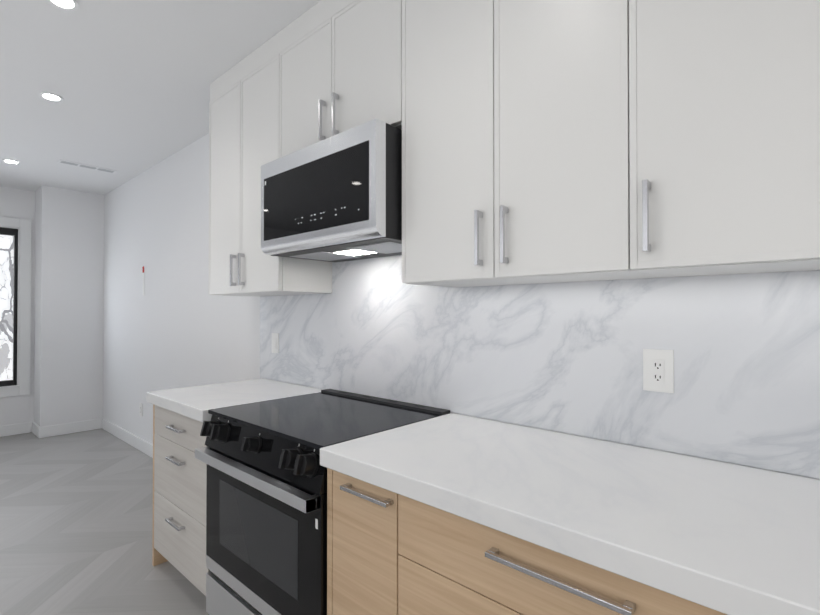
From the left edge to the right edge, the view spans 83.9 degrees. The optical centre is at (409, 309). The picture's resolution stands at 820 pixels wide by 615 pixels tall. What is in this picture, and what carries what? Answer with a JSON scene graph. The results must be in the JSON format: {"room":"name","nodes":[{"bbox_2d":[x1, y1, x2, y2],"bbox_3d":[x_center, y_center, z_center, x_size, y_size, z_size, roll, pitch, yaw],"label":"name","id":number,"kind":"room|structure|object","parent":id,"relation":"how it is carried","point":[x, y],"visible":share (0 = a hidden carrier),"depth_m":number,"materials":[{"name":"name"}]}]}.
{"room":"kitchen","nodes":[
{"label":"kitchen","id":0,"kind":"room"},
{"bbox_2d":[0,186,34,425],"bbox_3d":[-5.680,0.011,3.596,0.120,2.700,4.230,0,-1,42],"label":"wall","id":1,"kind":"structure","parent":0,"point":[17,203],"depth_m":5.04,"materials":[{"name":"white paint"}]},
{"bbox_2d":[0,422,30,436],"bbox_3d":[-5.618,1.301,3.549,0.019,0.118,4.200,0,-1,42],"label":"baseboard","id":2,"kind":"structure","parent":1,"relation":"attached to","point":[20,428],"depth_m":4.99,"materials":[{"name":"white paint"}]},
{"bbox_2d":[0,216,31,397],"bbox_3d":[-4.649,-0.025,4.700,0.130,1.948,1.150,0,-1,42],"label":"window","id":3,"kind":"structure","parent":1,"relation":"in","point":[23,385],"depth_m":5.03,"materials":[{"name":"white paint"}]},
{"bbox_2d":[34,185,103,426],"bbox_3d":[-3.885,0.025,5.208,0.380,2.700,0.570,0,-1,42],"label":"wall","id":4,"kind":"structure","parent":0,"point":[69,306],"depth_m":5.06,"materials":[{"name":"white paint"}]},
{"bbox_2d":[31,422,37,435],"bbox_3d":[-4.079,1.314,4.975,0.330,0.118,0.019,0,-1,42],"label":"baseboard","id":5,"kind":"structure","parent":4,"relation":"attached to","point":[33,425],"depth_m":5.01,"materials":[{"name":"white paint"}]},
{"bbox_2d":[37,418,100,437],"bbox_3d":[-3.753,1.315,5.048,0.023,0.118,0.555,0,-1,42],"label":"baseboard","id":6,"kind":"structure","parent":4,"relation":"attached to","point":[80,426],"depth_m":5.03,"materials":[{"name":"white paint"}]},
{"bbox_2d":[0,428,208,614],"bbox_3d":[-2.978,1.392,1.525,11.650,0.100,5.040,0,-1,42],"label":"floor","id":7,"kind":"structure","parent":0,"point":[76,517],"depth_m":2.75,"materials":[{"name":"grey wood"}]},
{"bbox_2d":[152,404,209,595],"bbox_3d":[-0.903,0.920,2.419,0.663,0.860,0.689,0,-1,42],"label":"base cabinet","id":8,"kind":"object","parent":7,"relation":"on","point":[179,506],"visible":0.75,"depth_m":2.17,"materials":[{"name":"brown wood"}]},
{"bbox_2d":[195,389,449,614],"bbox_3d":[-0.369,0.883,1.902,0.804,0.926,0.711,0,-1,42],"label":"range","id":9,"kind":"object","parent":7,"relation":"on","point":[266,520],"visible":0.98,"depth_m":1.68,"materials":[{"name":"black metal"}]},
{"bbox_2d":[327,468,398,614],"bbox_3d":[0.074,0.912,1.556,0.302,0.860,0.657,0,-1,42],"label":"base cabinet","id":10,"kind":"object","parent":7,"relation":"on","point":[390,552],"depth_m":1.31,"materials":[{"name":"brown wood"}]},
{"bbox_2d":[399,494,726,614],"bbox_3d":[0.525,0.909,1.148,0.913,0.860,0.657,0,-1,42],"label":"base cabinet","id":11,"kind":"object","parent":7,"relation":"on","point":[450,564],"depth_m":1.01,"materials":[{"name":"brown wood"}]},
{"bbox_2d":[146,378,819,614],"bbox_3d":[0.288,0.452,1.340,3.905,0.053,0.676,0,-1,42],"label":"countertop","id":12,"kind":"structure","parent":11,"relation":"on","point":[728,538],"depth_m":1.03,"materials":[{"name":"stone"}]},
{"bbox_2d":[0,0,320,194],"bbox_3d":[-2.096,-1.415,0.751,9.270,0.100,5.040,0,-1,42],"label":"ceiling","id":13,"kind":"structure","parent":0,"point":[128,81],"depth_m":2.65,"materials":[{"name":"white paint"}]},
{"bbox_2d":[2,159,19,163],"bbox_3d":[-3.599,-1.332,4.120,0.124,0.005,0.124,0,-1,42],"label":"recessed light","id":14,"kind":"object","parent":13,"relation":"in","point":[11,161],"visible":1,"depth_m":4.11,"materials":[{"name":"white paint"}]},
{"bbox_2d":[39,92,63,101],"bbox_3d":[-2.271,-1.343,2.891,0.124,0.005,0.124,0,-1,42],"label":"recessed light","id":15,"kind":"object","parent":13,"relation":"in","point":[51,96],"visible":1,"depth_m":2.88,"materials":[{"name":"white paint"}]},
{"bbox_2d":[47,0,79,10],"bbox_3d":[-1.525,-1.351,2.001,0.124,0.005,0.124,0,-1,42],"label":"recessed light","id":16,"kind":"object","parent":13,"relation":"in","point":[71,5],"visible":1,"depth_m":2.02,"materials":[{"name":"white paint"}]},
{"bbox_2d":[57,159,118,173],"bbox_3d":[-3.005,-1.330,4.270,0.120,0.006,0.460,0,-1,42],"label":"ceiling vent","id":17,"kind":"object","parent":13,"relation":"in","point":[71,163],"visible":1,"depth_m":4.25,"materials":[{"name":"white metal"}]},
{"bbox_2d":[103,133,819,479],"bbox_3d":[-0.446,0.001,2.563,9.270,2.700,0.120,0,-1,42],"label":"wall","id":18,"kind":"structure","parent":0,"point":[175,325],"depth_m":4.04,"materials":[{"name":"white paint"}]},
{"bbox_2d":[101,418,152,457],"bbox_3d":[-2.240,1.306,4.083,3.555,0.118,0.015,0,-1,42],"label":"baseboard","id":19,"kind":"structure","parent":18,"relation":"attached to","point":[137,442],"depth_m":4.63,"materials":[{"name":"white paint"}]},
{"bbox_2d":[139,403,142,415],"bbox_3d":[-2.606,0.973,4.422,0.075,0.118,0.008,0,-1,42],"label":"electrical outlet plate","id":20,"kind":"object","parent":18,"relation":"attached to","point":[140,409],"visible":1,"depth_m":4.42,"materials":[{"name":"white plastic"}]},
{"bbox_2d":[142,266,143,294],"bbox_3d":[-2.569,-0.272,4.399,0.030,0.280,0.008,0,-1,42],"label":"wire","id":21,"kind":"object","parent":18,"relation":"attached to","point":[143,278],"visible":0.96,"depth_m":4.39,"materials":[{"name":"white"}]},
{"bbox_2d":[208,32,331,296],"bbox_3d":[-0.807,-0.716,2.589,0.767,1.264,0.332,0,-1,42],"label":"upper cabinet","id":22,"kind":"object","parent":18,"relation":"attached to","point":[244,104],"depth_m":2.43,"materials":[{"name":"white wood"}]},
{"bbox_2d":[276,0,399,158],"bbox_3d":[-0.223,-1.018,2.063,0.816,0.670,0.332,0,-1,42],"label":"upper cabinet","id":23,"kind":"object","parent":18,"relation":"attached to","point":[340,59],"depth_m":1.91,"materials":[{"name":"white wood"}]},
{"bbox_2d":[261,118,401,261],"bbox_3d":[-0.257,-0.454,2.000,0.764,0.412,0.436,0,-1,42],"label":"over-the-range microwave","id":24,"kind":"object","parent":23,"relation":"attached to","point":[336,198],"visible":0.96,"depth_m":1.75,"materials":[{"name":"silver metal"}]},
{"bbox_2d":[396,0,655,286],"bbox_3d":[0.374,-0.726,1.521,0.801,1.264,0.332,0,-1,42],"label":"upper cabinet","id":25,"kind":"object","parent":18,"relation":"attached to","point":[551,141],"depth_m":1.35,"materials":[{"name":"white wood"}]},
{"bbox_2d":[260,255,819,478],"bbox_3d":[0.504,0.085,1.614,3.950,0.684,0.012,0,-1,42],"label":"backsplash","id":26,"kind":"structure","parent":18,"relation":"attached to","point":[565,357],"depth_m":1.52,"materials":[{"name":"stone"}]},
{"bbox_2d":[272,333,278,353],"bbox_3d":[-0.830,0.209,2.804,0.075,0.122,0.010,0,-1,42],"label":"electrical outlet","id":27,"kind":"object","parent":26,"relation":"attached to","point":[275,342],"visible":1,"depth_m":2.79,"materials":[{"name":"white plastic"}]},
{"bbox_2d":[643,349,673,392],"bbox_3d":[0.749,0.186,1.378,0.083,0.127,0.008,0,-1,42],"label":"outlet","id":28,"kind":"object","parent":26,"relation":"attached to","point":[658,370],"visible":1,"depth_m":1.37,"materials":[{"name":"white plastic"}]},
{"bbox_2d":[640,0,819,277],"bbox_3d":[0.801,-0.729,1.134,0.426,1.264,0.332,0,-1,42],"label":"upper cabinet","id":29,"kind":"object","parent":18,"relation":"attached to","point":[730,89],"depth_m":1.01,"materials":[{"name":"white wood"}]},
{"label":"outside","id":30,"kind":"structure","parent":0,"visible":0},
{"bbox_2d":[0,235,13,380],"bbox_3d":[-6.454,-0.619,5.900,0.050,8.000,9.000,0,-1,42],"label":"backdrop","id":31,"kind":"structure","parent":30,"point":[4,326],"depth_m":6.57,"materials":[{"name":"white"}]}
]}

